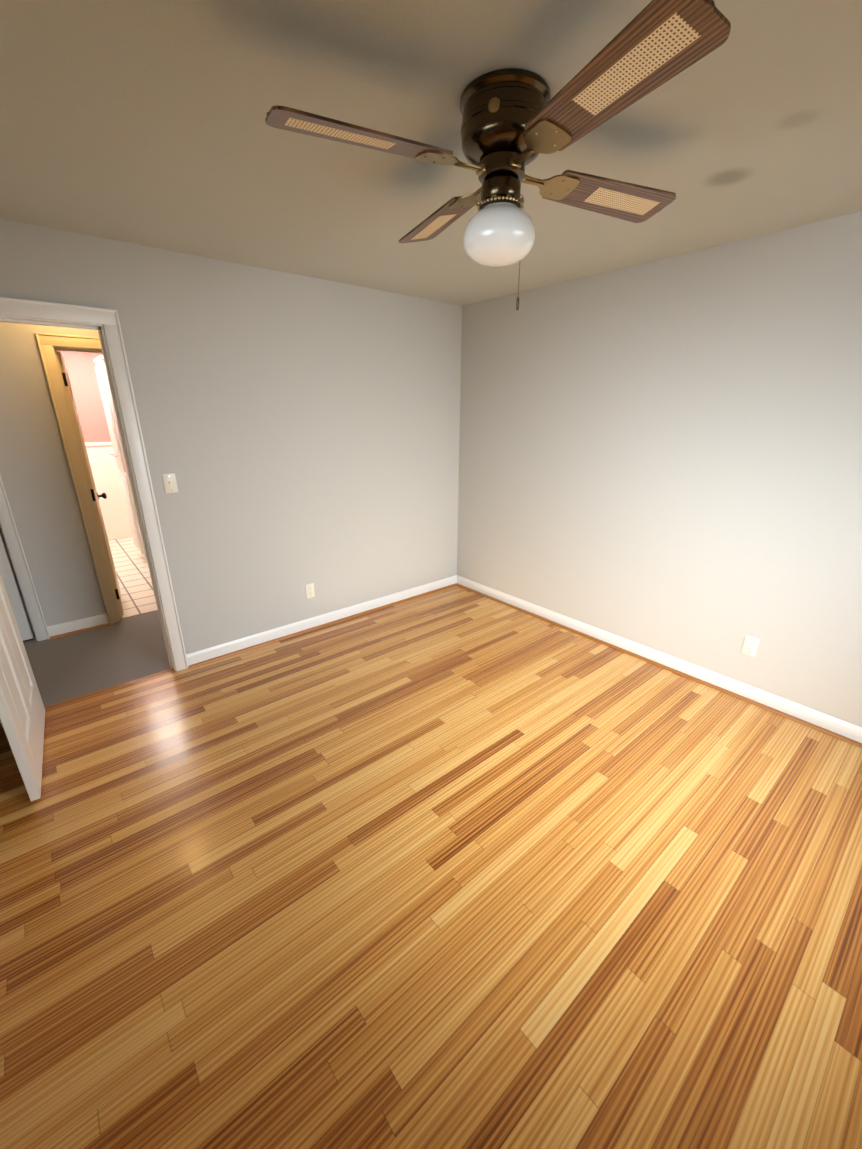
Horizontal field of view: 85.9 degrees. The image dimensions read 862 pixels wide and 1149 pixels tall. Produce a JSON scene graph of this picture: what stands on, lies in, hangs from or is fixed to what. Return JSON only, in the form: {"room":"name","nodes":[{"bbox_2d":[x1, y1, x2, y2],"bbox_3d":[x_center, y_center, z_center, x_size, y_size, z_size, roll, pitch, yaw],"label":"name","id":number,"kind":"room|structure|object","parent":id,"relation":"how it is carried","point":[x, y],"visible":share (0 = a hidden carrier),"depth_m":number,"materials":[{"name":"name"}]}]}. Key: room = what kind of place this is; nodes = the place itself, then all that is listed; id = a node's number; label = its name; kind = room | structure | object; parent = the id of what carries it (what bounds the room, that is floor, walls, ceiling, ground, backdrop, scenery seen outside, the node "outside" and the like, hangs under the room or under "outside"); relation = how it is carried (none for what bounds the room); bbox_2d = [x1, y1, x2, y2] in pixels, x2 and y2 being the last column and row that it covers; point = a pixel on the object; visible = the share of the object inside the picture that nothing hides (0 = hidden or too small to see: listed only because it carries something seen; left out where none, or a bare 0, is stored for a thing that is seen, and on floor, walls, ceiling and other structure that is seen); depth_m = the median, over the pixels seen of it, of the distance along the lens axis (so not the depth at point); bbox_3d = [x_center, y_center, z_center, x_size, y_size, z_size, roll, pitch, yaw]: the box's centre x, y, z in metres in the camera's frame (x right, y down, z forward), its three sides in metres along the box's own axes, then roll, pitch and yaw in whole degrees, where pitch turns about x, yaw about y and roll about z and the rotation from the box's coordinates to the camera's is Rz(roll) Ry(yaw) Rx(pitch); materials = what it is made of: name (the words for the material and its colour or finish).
{"room":"empty bedroom","nodes":[
{"label":"empty bedroom","id":0,"kind":"room"},
{"bbox_2d":[0,322,105,626],"bbox_3d":[-2.215,-0.883,3.722,4.690,2.440,0.120,-16,25,-37],"label":"wall","id":1,"kind":"structure","parent":0,"point":[36,477],"depth_m":3.25,"materials":[{"name":"grey paint"}]},
{"bbox_2d":[0,530,34,640],"bbox_3d":[-3.303,-0.384,2.929,0.814,2.005,0.167,-16,25,-37],"label":"hall door","id":2,"kind":"structure","parent":1,"relation":"in","point":[11,584],"depth_m":3.35,"materials":[{"name":"white wood"}]},
{"bbox_2d":[0,475,49,640],"bbox_3d":[-3.303,-0.424,2.918,0.972,2.111,0.172,-16,25,-37],"label":"door frame","id":3,"kind":"structure","parent":1,"relation":"attached to","point":[12,541],"depth_m":3.29,"materials":[{"name":"white wood"}]},
{"bbox_2d":[35,332,121,623],"bbox_3d":[-2.303,-0.704,3.707,0.882,2.111,0.172,-16,25,-37],"label":"door frame","id":4,"kind":"structure","parent":1,"relation":"attached to","point":[49,345],"depth_m":3.31,"materials":[{"name":"beige wood"}]},
{"bbox_2d":[47,613,110,638],"bbox_3d":[-2.738,0.401,3.609,0.390,0.095,0.031,-16,25,-37],"label":"baseboard","id":5,"kind":"structure","parent":1,"relation":"attached to","point":[76,626],"depth_m":3.58,"materials":[{"name":"white wood"}]},
{"bbox_2d":[57,352,123,613],"bbox_3d":[-2.807,-0.707,3.840,0.167,2.005,0.724,-13,23,-32],"label":"bathroom door","id":6,"kind":"structure","parent":1,"relation":"in","point":[75,416],"depth_m":3.66,"materials":[{"name":"beige wood"}]},
{"bbox_2d":[56,351,131,539],"bbox_3d":[-4.134,-1.675,5.956,1.890,2.440,0.140,-16,25,-37],"label":"wall","id":7,"kind":"structure","parent":0,"point":[81,366],"depth_m":5.83,"materials":[{"name":"beige"}]},
{"bbox_2d":[0,219,461,653],"bbox_3d":[-1.489,-0.594,2.905,4.690,2.440,0.120,-16,25,-37],"label":"wall","id":8,"kind":"structure","parent":0,"point":[299,432],"depth_m":3.13,"materials":[{"name":"grey paint"}]},
{"bbox_2d":[0,574,44,800],"bbox_3d":[-1.984,-0.063,2.009,0.167,2.015,0.812,-14,24,-35],"label":"door","id":9,"kind":"structure","parent":8,"relation":"in","point":[22,713],"depth_m":2.14,"materials":[{"name":"white painted wood"}]},
{"bbox_2d":[0,297,187,670],"bbox_3d":[-2.010,-0.298,2.547,0.872,2.121,0.172,-16,25,-37],"label":"door frame","id":10,"kind":"structure","parent":8,"relation":"attached to","point":[105,322],"depth_m":2.57,"materials":[{"name":"white wood"}]},
{"bbox_2d":[162,473,177,492],"bbox_3d":[-1.556,-0.545,2.768,0.070,0.115,0.018,-16,25,-37],"label":"light switch","id":11,"kind":"object","parent":8,"relation":"attached to","point":[170,482],"visible":1,"depth_m":2.77,"materials":[{"name":"white plastic"}]},
{"bbox_2d":[305,583,314,598],"bbox_3d":[-0.930,0.126,3.568,0.070,0.115,0.008,-16,25,-37],"label":"electrical outlet","id":12,"kind":"object","parent":8,"relation":"attached to","point":[310,592],"visible":1,"depth_m":3.56,"materials":[{"name":"white plastic"}]},
{"bbox_2d":[186,575,455,668],"bbox_3d":[-0.703,0.324,3.825,2.425,0.095,0.031,-16,25,-37],"label":"baseboard","id":13,"kind":"structure","parent":8,"relation":"attached to","point":[224,650],"depth_m":3.63,"materials":[{"name":"white wood"}]},
{"bbox_2d":[0,537,861,1148],"bbox_3d":[-1.492,0.602,3.333,4.690,0.100,8.490,-16,25,-37],"label":"floor","id":14,"kind":"structure","parent":0,"point":[456,868],"depth_m":1.64,"materials":[{"name":"brown wood"}]},
{"bbox_2d":[45,668,173,708],"bbox_3d":[-1.994,0.708,2.883,0.710,0.006,0.030,-16,25,-37],"label":"trim","id":15,"kind":"structure","parent":14,"relation":"on","point":[103,690],"depth_m":2.87,"materials":[{"name":"brown wood"}]},
{"bbox_2d":[94,355,146,560],"bbox_3d":[-3.208,-1.221,5.138,0.519,2.130,0.528,-16,25,-37],"label":"tall cabinet","id":16,"kind":"object","parent":14,"relation":"on","point":[108,405],"visible":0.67,"depth_m":4.87,"materials":[{"name":"white"}]},
{"bbox_2d":[0,0,861,305],"bbox_3d":[0.255,-1.351,1.211,3.740,0.120,4.180,-16,25,-37],"label":"ceiling","id":17,"kind":"structure","parent":0,"point":[140,122],"depth_m":1.43,"materials":[{"name":"white paint"}]},
{"bbox_2d":[265,0,730,310],"bbox_3d":[0.203,-1.070,1.361,0.986,0.511,0.986,7,21,19],"label":"ceiling fan","id":18,"kind":"object","parent":17,"relation":"hanging from","point":[515,121],"visible":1,"depth_m":1.19,"materials":[{"name":"brown metal"}]},
{"bbox_2d":[457,211,861,726],"bbox_3d":[1.643,-0.533,2.734,0.120,2.440,4.180,-16,25,-37],"label":"wall","id":19,"kind":"structure","parent":0,"point":[663,455],"depth_m":2.73,"materials":[{"name":"grey paint"}]},
{"bbox_2d":[456,575,861,747],"bbox_3d":[1.547,0.573,3.124,0.031,0.095,4.060,-16,25,-37],"label":"baseboard","id":20,"kind":"structure","parent":19,"relation":"attached to","point":[845,731],"depth_m":2.98,"materials":[{"name":"white wood"}]},
{"bbox_2d":[742,635,759,656],"bbox_3d":[1.857,0.415,2.693,0.008,0.115,0.070,-16,25,-37],"label":"electrical outlet","id":21,"kind":"object","parent":19,"relation":"attached to","point":[750,646],"visible":1,"depth_m":2.69,"materials":[{"name":"white plastic"}]}
]}

